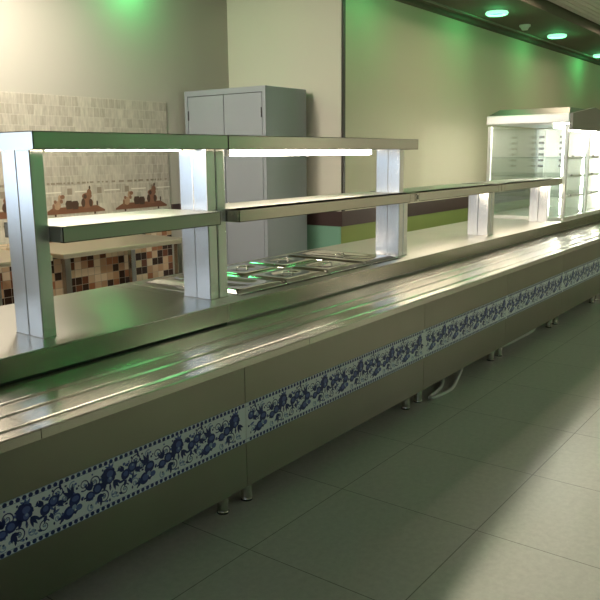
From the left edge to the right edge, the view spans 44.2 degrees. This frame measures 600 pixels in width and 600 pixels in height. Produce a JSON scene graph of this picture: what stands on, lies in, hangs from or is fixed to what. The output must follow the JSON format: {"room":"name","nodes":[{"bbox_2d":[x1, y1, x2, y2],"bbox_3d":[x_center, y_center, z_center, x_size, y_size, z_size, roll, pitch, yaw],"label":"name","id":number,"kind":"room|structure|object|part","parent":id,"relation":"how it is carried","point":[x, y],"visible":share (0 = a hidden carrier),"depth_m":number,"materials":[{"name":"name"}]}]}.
{"room":"eatery","nodes":[
{"label":"eatery","id":0,"kind":"room"},
{"bbox_2d":[0,0,228,273],"bbox_3d":[-2.940,-0.718,3.334,0.150,2.940,7.950,8,14,36],"label":"wall","id":1,"kind":"structure","parent":0,"point":[142,50],"depth_m":5.27,"materials":[{"name":"beige paint"}]},
{"bbox_2d":[0,199,6,224],"bbox_3d":[-1.906,-0.577,4.620,0.005,0.218,0.560,8,14,36],"label":"picture","id":2,"kind":"object","parent":1,"relation":"attached to","point":[3,214],"visible":0.13,"depth_m":4.66,"materials":[{"name":"beige tile"}]},
{"bbox_2d":[46,186,108,217],"bbox_3d":[-1.548,-0.674,5.091,0.005,0.218,0.560,8,14,36],"label":"picture","id":3,"kind":"object","parent":1,"relation":"attached to","point":[85,204],"visible":0.93,"depth_m":5.11,"materials":[{"name":"beige tile"}]},
{"bbox_2d":[66,201,72,208],"bbox_3d":[-1.579,-0.650,5.050,0.001,0.058,0.060,8,14,36],"label":"jar","id":4,"kind":"object","parent":3,"relation":"on","point":[69,204],"depth_m":5.05,"materials":[{"name":"brown"}]},
{"bbox_2d":[72,201,78,209],"bbox_3d":[-1.549,-0.654,5.090,0.001,0.058,0.060,8,14,36],"label":"jar","id":5,"kind":"object","parent":3,"relation":"on","point":[75,204],"depth_m":5.09,"materials":[{"name":"brown"}]},
{"bbox_2d":[0,91,169,243],"bbox_3d":[-2.224,-0.730,4.171,0.010,0.943,4.005,8,14,36],"label":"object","id":6,"kind":"structure","parent":1,"relation":"attached to","point":[19,111],"depth_m":5.14,"materials":[{"name":"beige tile"}]},
{"bbox_2d":[0,178,169,227],"bbox_3d":[-2.204,-0.503,4.231,0.002,0.267,3.970,8,14,36],"label":"trim","id":7,"kind":"structure","parent":1,"relation":"attached to","point":[69,191],"depth_m":5.22,"materials":[{"name":"brown tile"}]},
{"bbox_2d":[0,231,172,304],"bbox_3d":[-2.216,0.146,4.344,0.010,0.840,4.005,8,14,36],"label":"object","id":8,"kind":"structure","parent":1,"relation":"attached to","point":[107,269],"depth_m":5.36,"materials":[{"name":"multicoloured tile"}]},
{"bbox_2d":[112,183,169,212],"bbox_3d":[-1.189,-0.770,5.562,0.005,0.218,0.560,8,14,36],"label":"picture","id":9,"kind":"object","parent":1,"relation":"attached to","point":[152,199],"visible":0.98,"depth_m":5.56,"materials":[{"name":"beige tile"}]},
{"bbox_2d":[134,196,139,203],"bbox_3d":[-1.220,-0.747,5.521,0.001,0.058,0.060,8,14,36],"label":"jar","id":10,"kind":"object","parent":9,"relation":"on","point":[136,198],"depth_m":5.52,"materials":[{"name":"brown"}]},
{"bbox_2d":[139,196,144,203],"bbox_3d":[-1.190,-0.751,5.561,0.001,0.058,0.060,8,14,36],"label":"jar","id":11,"kind":"object","parent":9,"relation":"on","point":[141,198],"depth_m":5.56,"materials":[{"name":"brown"}]},
{"bbox_2d":[171,203,180,209],"bbox_3d":[-0.800,-0.782,6.100,0.012,0.060,0.704,8,14,36],"label":"trim","id":12,"kind":"structure","parent":1,"relation":"attached to","point":[173,206],"depth_m":5.85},
{"bbox_2d":[227,0,340,195],"bbox_3d":[-0.095,-1.275,6.020,1.130,2.940,0.150,8,14,36],"label":"wall","id":13,"kind":"structure","parent":0,"point":[296,44],"depth_m":5.76,"materials":[{"name":"paint"}]},
{"bbox_2d":[307,225,340,249],"bbox_3d":[-0.127,-0.226,6.160,1.121,0.828,0.006,8,14,36],"label":"trim","id":14,"kind":"structure","parent":13,"relation":"attached to","point":[318,236],"depth_m":5.87,"materials":[{"name":"green paint"}]},
{"bbox_2d":[307,211,340,226],"bbox_3d":[-0.133,-0.690,6.066,1.121,0.117,0.010,8,14,36],"label":"trim","id":15,"kind":"structure","parent":13,"relation":"attached to","point":[333,218],"depth_m":5.81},
{"bbox_2d":[41,293,599,599],"bbox_3d":[2.875,0.586,4.298,8.720,0.100,16.400,8,14,36],"label":"floor","id":16,"kind":"structure","parent":0,"point":[487,488],"depth_m":2.90,"materials":[{"name":"tile"}]},
{"bbox_2d":[0,414,40,453],"bbox_3d":[-1.375,0.666,1.693,1.068,0.830,1.118,8,14,36],"label":"countertop","id":17,"kind":"structure","parent":16,"relation":"on","point":[14,434],"depth_m":1.74,"materials":[{"name":"silver metal"}]},
{"bbox_2d":[0,249,52,305],"bbox_3d":[-1.984,0.197,4.130,0.595,0.820,1.050,8,14,36],"label":"work table","id":18,"kind":"object","parent":16,"relation":"on","point":[5,260],"visible":0.07,"depth_m":4.27,"materials":[{"name":"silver metal"}]},
{"bbox_3d":[-1.894,0.099,4.646,0.040,0.770,0.040,8,14,36],"label":"leg","id":19,"kind":"part","parent":18,"relation":"part of","materials":[{"name":"silver metal"}]},
{"bbox_2d":[6,234,182,293],"bbox_3d":[-1.323,0.019,4.997,0.595,0.820,1.020,8,14,36],"label":"work table","id":20,"kind":"object","parent":16,"relation":"on","point":[63,251],"visible":0.28,"depth_m":4.83,"materials":[{"name":"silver metal"}]},
{"bbox_3d":[-1.399,0.125,4.492,0.040,0.770,0.040,8,14,36],"label":"leg","id":21,"kind":"part","parent":20,"relation":"part of","materials":[{"name":"silver metal"}]},
{"bbox_3d":[-1.242,-0.076,5.502,0.040,0.770,0.040,8,14,36],"label":"leg","id":22,"kind":"part","parent":20,"relation":"part of","materials":[{"name":"silver metal"}]},
{"bbox_3d":[-0.849,-0.023,5.214,0.040,0.770,0.040,8,14,36],"label":"leg","id":23,"kind":"part","parent":20,"relation":"part of","materials":[{"name":"silver metal"}]},
{"bbox_2d":[0,286,308,599],"bbox_3d":[-0.716,0.489,2.559,1.068,0.830,1.083,8,14,36],"label":"countertop","id":24,"kind":"structure","parent":16,"relation":"on","point":[137,401],"depth_m":2.35,"materials":[{"name":"silver metal"}]},
{"bbox_2d":[0,131,227,339],"bbox_3d":[-0.636,-0.256,2.572,0.310,0.627,0.824,8,14,36],"label":"shelf rack","id":25,"kind":"object","parent":24,"relation":"on","point":[29,230],"visible":1,"depth_m":2.32,"materials":[{"name":"metal"}]},
{"bbox_3d":[-0.839,-0.196,2.281,0.146,0.623,0.048,8,14,36],"label":"post","id":26,"kind":"part","parent":25,"relation":"part of","materials":[{"name":"metal"}]},
{"bbox_3d":[-0.836,0.109,2.341,0.150,0.003,0.050,8,14,36],"label":"plate","id":27,"kind":"part","parent":25,"relation":"part of","materials":[{"name":"silver metal"}]},
{"bbox_3d":[-0.628,-0.267,2.580,0.310,0.049,0.694,8,14,36],"label":"shelf","id":28,"kind":"part","parent":25,"relation":"part of","materials":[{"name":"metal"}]},
{"bbox_2d":[43,150,182,150],"bbox_3d":[-0.633,-0.534,2.525,0.044,0.049,0.604,8,14,36],"label":"lamp fixture","id":29,"kind":"object","parent":25,"relation":"attached to","point":[43,150],"depth_m":2.51,"materials":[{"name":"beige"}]},
{"bbox_3d":[-0.638,-0.538,2.516,0.310,0.053,0.824,8,14,36],"label":"shelf","id":30,"kind":"part","parent":25,"relation":"part of","materials":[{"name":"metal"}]},
{"bbox_3d":[-0.393,-0.316,2.865,0.146,0.623,0.047,8,14,36],"label":"post","id":31,"kind":"part","parent":25,"relation":"part of","materials":[{"name":"metal"}]},
{"bbox_3d":[-0.391,-0.011,2.926,0.150,0.003,0.049,8,14,36],"label":"plate","id":32,"kind":"part","parent":25,"relation":"part of","materials":[{"name":"silver metal"}]},
{"bbox_2d":[0,286,227,359],"bbox_3d":[-0.872,0.097,2.597,0.688,0.071,1.083,8,14,36],"label":"countertop","id":33,"kind":"structure","parent":24,"relation":"on","point":[81,315],"depth_m":2.65,"materials":[{"name":"metal"}]},
{"bbox_3d":[-0.539,0.521,2.430,0.010,0.615,1.083,8,14,36],"label":"panel","id":34,"kind":"part","parent":24,"relation":"part of","materials":[{"name":"metal"}]},
{"bbox_3d":[-0.447,0.208,2.296,0.389,0.031,1.083,8,14,36],"label":"tray rail","id":35,"kind":"part","parent":24,"relation":"part of","materials":[{"name":"metal"}]},
{"bbox_3d":[-0.304,0.768,2.903,0.046,0.118,0.046,8,14,36],"label":"leg","id":36,"kind":"part","parent":24,"relation":"part of","materials":[{"name":"silver metal"}]},
{"bbox_2d":[184,85,306,264],"bbox_3d":[-0.421,-0.697,5.871,0.813,1.870,0.505,8,14,36],"label":"tall cabinet","id":37,"kind":"object","parent":16,"relation":"on","point":[264,110],"visible":0.39,"depth_m":5.55,"materials":[{"name":"grey metal"}]},
{"bbox_3d":[-0.713,-0.714,5.789,0.368,1.710,0.010,8,14,36],"label":"door","id":38,"kind":"part","parent":37,"relation":"part of","materials":[{"name":"grey metal"}]},
{"bbox_3d":[-0.412,-0.673,5.569,0.368,1.710,0.010,8,14,36],"label":"door","id":39,"kind":"part","parent":37,"relation":"part of","materials":[{"name":"grey metal"}]},
{"bbox_2d":[113,249,479,500],"bbox_3d":[0.052,0.282,3.568,1.068,0.831,1.483,8,14,36],"label":"countertop","id":40,"kind":"structure","parent":16,"relation":"on","point":[363,357],"depth_m":3.25,"materials":[{"name":"silver metal"}]},
{"bbox_2d":[148,274,286,294],"bbox_3d":[-0.368,-0.088,3.253,0.549,0.026,0.320,8,14,36],"label":"lid","id":41,"kind":"object","parent":40,"relation":"on","point":[237,285],"visible":0.66,"depth_m":3.20,"materials":[{"name":"silver metal"}]},
{"bbox_3d":[-0.219,0.746,3.014,0.046,0.118,0.046,8,14,36],"label":"leg","id":42,"kind":"part","parent":40,"relation":"part of","materials":[{"name":"silver metal"}]},
{"bbox_2d":[227,263,280,276],"bbox_3d":[-0.283,-0.155,3.590,0.274,0.026,0.320,8,14,36],"label":"lid","id":43,"kind":"object","parent":40,"relation":"on","point":[242,269],"visible":0.68,"depth_m":3.57,"materials":[{"name":"silver metal"}]},
{"bbox_2d":[113,249,413,303],"bbox_3d":[-0.103,-0.110,3.606,0.688,0.071,1.483,8,14,36],"label":"countertop","id":44,"kind":"structure","parent":40,"relation":"on","point":[232,298],"depth_m":3.20,"materials":[{"name":"metal"}]},
{"bbox_2d":[247,256,319,267],"bbox_3d":[-0.088,-0.208,3.846,0.274,0.026,0.320,8,14,36],"label":"lid","id":45,"kind":"object","parent":40,"relation":"on","point":[280,261],"visible":0.87,"depth_m":3.81,"materials":[{"name":"silver metal"}]},
{"bbox_2d":[245,268,328,282],"bbox_3d":[-0.061,-0.125,3.426,0.269,0.026,0.320,8,14,36],"label":"lid","id":46,"kind":"object","parent":40,"relation":"on","point":[288,275],"visible":0.97,"depth_m":3.39,"materials":[{"name":"silver metal"}]},
{"bbox_2d":[214,135,417,298],"bbox_3d":[0.059,-0.443,3.485,0.310,0.627,1.498,8,14,36],"label":"shelf rack","id":47,"kind":"object","parent":40,"relation":"on","point":[389,197],"visible":0.58,"depth_m":3.34,"materials":[{"name":"metal"}]},
{"bbox_3d":[-0.362,-0.324,2.907,0.146,0.623,0.047,8,14,36],"label":"post","id":48,"kind":"part","parent":47,"relation":"part of","materials":[{"name":"metal"}]},
{"bbox_2d":[224,149,372,155],"bbox_3d":[0.028,-0.689,3.397,0.044,0.047,1.114,8,14,36],"label":"lamp fixture","id":49,"kind":"object","parent":47,"relation":"attached to","point":[351,151],"depth_m":3.31,"materials":[{"name":"beige plastic"}]},
{"bbox_3d":[0.067,-0.454,3.493,0.310,0.049,1.419,8,14,36],"label":"shelf","id":50,"kind":"part","parent":47,"relation":"part of","materials":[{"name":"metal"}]},
{"bbox_3d":[0.057,-0.725,3.429,0.310,0.053,1.498,8,14,36],"label":"shelf","id":51,"kind":"part","parent":47,"relation":"part of","materials":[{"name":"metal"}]},
{"bbox_3d":[0.488,-0.552,4.023,0.146,0.623,0.046,8,14,36],"label":"post","id":52,"kind":"part","parent":47,"relation":"part of","materials":[{"name":"metal"}]},
{"bbox_2d":[289,260,365,272],"bbox_3d":[0.135,-0.177,3.683,0.269,0.026,0.320,8,14,36],"label":"lid","id":53,"kind":"object","parent":40,"relation":"on","point":[328,266],"visible":0.97,"depth_m":3.65,"materials":[{"name":"silver metal"}]},
{"bbox_3d":[0.230,0.315,3.439,0.010,0.615,1.483,8,14,36],"label":"panel","id":54,"kind":"part","parent":40,"relation":"part of","materials":[{"name":"metal"}]},
{"bbox_2d":[286,250,397,264],"bbox_3d":[0.217,-0.245,4.021,0.549,0.026,0.320,8,14,36],"label":"lid","id":55,"kind":"object","parent":40,"relation":"on","point":[363,258],"visible":0.94,"depth_m":3.98,"materials":[{"name":"silver metal"}]},
{"bbox_3d":[0.321,0.002,3.305,0.389,0.031,1.483,8,14,36],"label":"tray rail","id":56,"kind":"part","parent":40,"relation":"part of","materials":[{"name":"metal"}]},
{"bbox_3d":[0.584,0.530,4.069,0.046,0.118,0.046,8,14,36],"label":"leg","id":57,"kind":"part","parent":40,"relation":"part of","materials":[{"name":"silver metal"}]},
{"bbox_2d":[312,232,555,402],"bbox_3d":[0.851,0.069,4.617,1.068,0.830,1.183,8,14,36],"label":"serving counter","id":58,"kind":"object","parent":16,"relation":"on","point":[463,327],"depth_m":4.41,"materials":[{"name":"silver metal"}]},
{"bbox_2d":[312,232,498,257],"bbox_3d":[0.695,-0.324,4.654,0.688,0.071,1.183,8,14,36],"label":"countertop","id":59,"kind":"structure","parent":58,"relation":"on","point":[418,244],"depth_m":4.59,"materials":[{"name":"metal"}]},
{"bbox_3d":[0.669,0.507,4.181,0.046,0.118,0.046,8,14,36],"label":"leg","id":60,"kind":"part","parent":58,"relation":"part of","materials":[{"name":"silver metal"}]},
{"bbox_2d":[370,184,501,255],"bbox_3d":[0.858,-0.519,4.556,0.314,0.347,1.214,8,14,36],"label":"shelf rack","id":61,"kind":"object","parent":58,"relation":"on","point":[479,200],"visible":0.62,"depth_m":4.74,"materials":[{"name":"metal"}]},
{"bbox_3d":[0.520,-0.423,4.090,0.146,0.343,0.046,8,14,36],"label":"post","id":62,"kind":"part","parent":61,"relation":"part of","materials":[{"name":"metal"}]},
{"bbox_3d":[0.855,-0.666,4.528,0.310,0.049,1.209,8,14,36],"label":"shelf","id":63,"kind":"part","parent":61,"relation":"part of","materials":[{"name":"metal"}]},
{"bbox_3d":[1.217,-0.611,5.006,0.146,0.343,0.047,8,14,36],"label":"post","id":64,"kind":"part","parent":61,"relation":"part of","materials":[{"name":"metal"}]},
{"bbox_3d":[1.028,0.100,4.488,0.010,0.615,1.183,8,14,36],"label":"panel","id":65,"kind":"part","parent":58,"relation":"part of","materials":[{"name":"metal"}]},
{"bbox_3d":[1.120,-0.213,4.354,0.389,0.031,1.183,8,14,36],"label":"tray rail","id":66,"kind":"part","parent":58,"relation":"part of","materials":[{"name":"metal"}]},
{"bbox_3d":[1.292,0.340,4.999,0.046,0.118,0.046,8,14,36],"label":"leg","id":67,"kind":"part","parent":58,"relation":"part of","materials":[{"name":"silver metal"}]},
{"bbox_2d":[428,368,462,399],"bbox_3d":[0.852,0.456,4.476,0.194,0.122,0.610,4,12,21],"label":"hose","id":68,"kind":"object","parent":16,"relation":"on","point":[432,396],"visible":0.57,"depth_m":4.34,"materials":[{"name":"grey"}]},
{"bbox_2d":[409,220,599,356],"bbox_3d":[1.559,-0.121,5.546,1.068,0.830,1.185,8,14,36],"label":"serving counter","id":69,"kind":"object","parent":16,"relation":"on","point":[534,293],"depth_m":5.36,"materials":[{"name":"silver metal"}]},
{"bbox_2d":[409,220,556,237],"bbox_3d":[1.404,-0.515,5.585,0.688,0.071,1.183,8,14,36],"label":"countertop","id":70,"kind":"structure","parent":69,"relation":"on","point":[500,228],"depth_m":5.51,"materials":[{"name":"metal"}]},
{"bbox_3d":[1.377,0.317,5.111,0.046,0.118,0.046,8,14,36],"label":"leg","id":71,"kind":"part","parent":69,"relation":"part of","materials":[{"name":"silver metal"}]},
{"bbox_2d":[462,178,561,235],"bbox_3d":[1.599,-0.719,5.532,0.310,0.347,1.262,8,14,36],"label":"shelf rack","id":72,"kind":"object","parent":69,"relation":"on","point":[539,188],"visible":0.6,"depth_m":5.82,"materials":[{"name":"metal"}]},
{"bbox_3d":[1.249,-0.619,5.047,0.146,0.343,0.046,8,14,36],"label":"post","id":73,"kind":"part","parent":72,"relation":"part of","materials":[{"name":"metal"}]},
{"bbox_3d":[1.598,-0.865,5.503,0.310,0.049,1.262,8,14,36],"label":"shelf","id":74,"kind":"part","parent":72,"relation":"part of","materials":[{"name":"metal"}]},
{"bbox_3d":[1.927,-0.801,5.938,0.146,0.343,0.047,8,14,36],"label":"post","id":75,"kind":"part","parent":72,"relation":"part of","materials":[{"name":"metal"}]},
{"bbox_3d":[1.737,-0.090,5.418,0.010,0.615,1.183,8,14,36],"label":"panel","id":76,"kind":"part","parent":69,"relation":"part of","materials":[{"name":"metal"}]},
{"bbox_3d":[2.001,0.149,5.930,0.046,0.118,0.046,8,14,36],"label":"leg","id":77,"kind":"part","parent":69,"relation":"part of","materials":[{"name":"silver metal"}]},
{"bbox_3d":[1.828,-0.403,5.284,0.389,0.031,1.183,8,14,36],"label":"tray rail","id":78,"kind":"part","parent":69,"relation":"part of","materials":[{"name":"metal"}]},
{"bbox_2d":[502,328,535,346],"bbox_3d":[1.619,0.240,5.551,0.073,0.117,0.880,8,14,36],"label":"cable conduit","id":79,"kind":"object","parent":16,"relation":"on","point":[531,331],"visible":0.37,"depth_m":5.57,"materials":[{"name":"grey"}]},
{"bbox_2d":[494,213,599,324],"bbox_3d":[2.272,-0.313,6.483,1.068,0.830,1.198,8,14,36],"label":"serving counter","id":80,"kind":"object","parent":16,"relation":"on","point":[581,267],"depth_m":6.23,"materials":[{"name":"silver metal"}]},
{"bbox_2d":[486,107,599,220],"bbox_3d":[2.240,-1.227,6.589,0.717,0.922,1.244,8,14,36],"label":"display case","id":81,"kind":"object","parent":80,"relation":"on","point":[571,153],"visible":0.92,"depth_m":6.46,"materials":[{"name":"metal"}]},
{"bbox_3d":[1.619,-1.107,6.328,0.030,0.740,0.030,8,14,36],"label":"corner post","id":82,"kind":"part","parent":81,"relation":"part of","materials":[{"name":"metal"}]},
{"bbox_2d":[502,156,570,157],"bbox_3d":[2.236,-1.273,6.582,0.565,0.006,1.140,8,14,36],"label":"glass shelf","id":83,"kind":"object","parent":81,"relation":"attached to","point":[538,156],"depth_m":6.75,"materials":[{"name":"clear glass"}]},
{"bbox_3d":[2.330,-1.298,7.263,0.030,0.740,0.030,8,14,36],"label":"corner post","id":84,"kind":"part","parent":81,"relation":"part of","materials":[{"name":"metal"}]},
{"bbox_2d":[497,172,580,176],"bbox_3d":[2.237,-1.124,6.611,0.565,0.006,1.140,8,14,36],"label":"glass shelf","id":85,"kind":"object","parent":81,"relation":"attached to","point":[539,174],"depth_m":6.36,"materials":[{"name":"clear glass"}]},
{"bbox_2d":[494,206,599,220],"bbox_3d":[2.237,-0.790,6.680,0.675,0.030,1.220,8,14,36],"label":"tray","id":86,"kind":"object","parent":81,"relation":"on","point":[571,212],"depth_m":6.46,"materials":[{"name":"metal"}]},
{"bbox_3d":[2.136,-1.037,5.949,0.030,0.740,0.030,8,14,36],"label":"corner post","id":87,"kind":"part","parent":81,"relation":"part of","materials":[{"name":"metal"}]},
{"bbox_2d":[494,213,597,223],"bbox_3d":[2.117,-0.706,6.521,0.688,0.071,1.198,8,14,36],"label":"countertop","id":88,"kind":"structure","parent":80,"relation":"on","point":[498,219],"depth_m":6.12,"materials":[{"name":"metal"}]},
{"bbox_3d":[2.086,0.126,6.042,0.046,0.118,0.046,8,14,36],"label":"leg","id":89,"kind":"part","parent":80,"relation":"part of","materials":[{"name":"silver metal"}]},
{"bbox_3d":[2.542,-0.595,6.221,0.389,0.031,1.198,8,14,36],"label":"tray rail","id":90,"kind":"part","parent":80,"relation":"part of","materials":[{"name":"metal"}]},
{"bbox_3d":[2.450,-0.282,6.355,0.010,0.615,1.198,8,14,36],"label":"panel","id":91,"kind":"part","parent":80,"relation":"part of","materials":[{"name":"metal"}]},
{"bbox_2d":[594,212,599,300],"bbox_3d":[2.990,-0.506,7.425,1.068,0.830,1.198,8,14,36],"label":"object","id":92,"kind":"structure","parent":16,"relation":"on","point":[596,297],"depth_m":6.97,"materials":[{"name":"silver metal"}]},
{"bbox_2d":[341,0,599,210],"bbox_3d":[2.705,-1.868,8.892,0.151,2.940,8.200,8,14,36],"label":"wall","id":93,"kind":"structure","parent":0,"point":[433,79],"depth_m":6.89,"materials":[{"name":"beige paint"}]},
{"bbox_2d":[341,0,345,211],"bbox_3d":[0.328,-1.542,5.553,0.014,1.743,0.036,8,14,36],"label":"trim","id":94,"kind":"structure","parent":93,"relation":"attached to","point":[343,1],"depth_m":5.52,"materials":[{"name":"brown"}]},
{"bbox_2d":[341,199,529,243],"bbox_3d":[2.778,-0.824,9.051,0.004,0.828,8.199,8,14,36],"label":"trim","id":95,"kind":"structure","parent":93,"relation":"attached to","point":[358,232],"depth_m":6.88,"materials":[{"name":"green paint"}]},
{"bbox_2d":[341,189,529,226],"bbox_3d":[2.773,-1.287,8.954,0.010,0.117,8.208,8,14,36],"label":"trim","id":96,"kind":"structure","parent":93,"relation":"attached to","point":[360,216],"depth_m":6.91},
{"bbox_2d":[395,0,599,65],"bbox_3d":[2.817,-2.985,8.579,0.155,0.030,8.199,8,14,36],"label":"trim","id":97,"kind":"structure","parent":93,"relation":"attached to","point":[414,3],"depth_m":7.45,"materials":[{"name":"brown"}]},
{"bbox_2d":[415,0,599,61],"bbox_3d":[0.268,-2.549,5.642,1.880,0.300,16.000,8,14,36],"label":"ceiling","id":98,"kind":"structure","parent":0,"point":[546,18],"depth_m":7.18,"materials":[{"name":"paint"}]},
{"bbox_2d":[485,10,507,16],"bbox_3d":[1.793,-2.612,6.722,0.204,0.034,0.204,8,14,36],"label":"recessed light","id":99,"kind":"object","parent":98,"relation":"in","point":[494,13],"visible":1,"depth_m":6.67,"materials":[{"name":"green"}]},
{"bbox_2d":[519,24,530,30],"bbox_3d":[2.261,-2.740,7.421,0.110,0.050,0.110,8,14,36],"label":"smoke detector","id":100,"kind":"object","parent":98,"relation":"attached to","point":[523,27],"visible":1,"depth_m":7.39,"materials":[{"name":"white plastic"}]},
{"bbox_2d":[547,34,566,38],"bbox_3d":[2.814,-2.889,8.079,0.204,0.034,0.204,8,14,36],"label":"recessed light","id":101,"kind":"object","parent":98,"relation":"in","point":[551,36],"visible":1,"depth_m":8.02,"materials":[{"name":"green"}]},
{"bbox_2d":[546,0,599,24],"bbox_3d":[3.601,-2.177,3.180,6.440,0.300,16.000,8,14,36],"label":"ceiling slats","id":102,"kind":"structure","parent":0,"point":[589,10],"depth_m":6.97,"materials":[{"name":"grey wood"}]}
]}

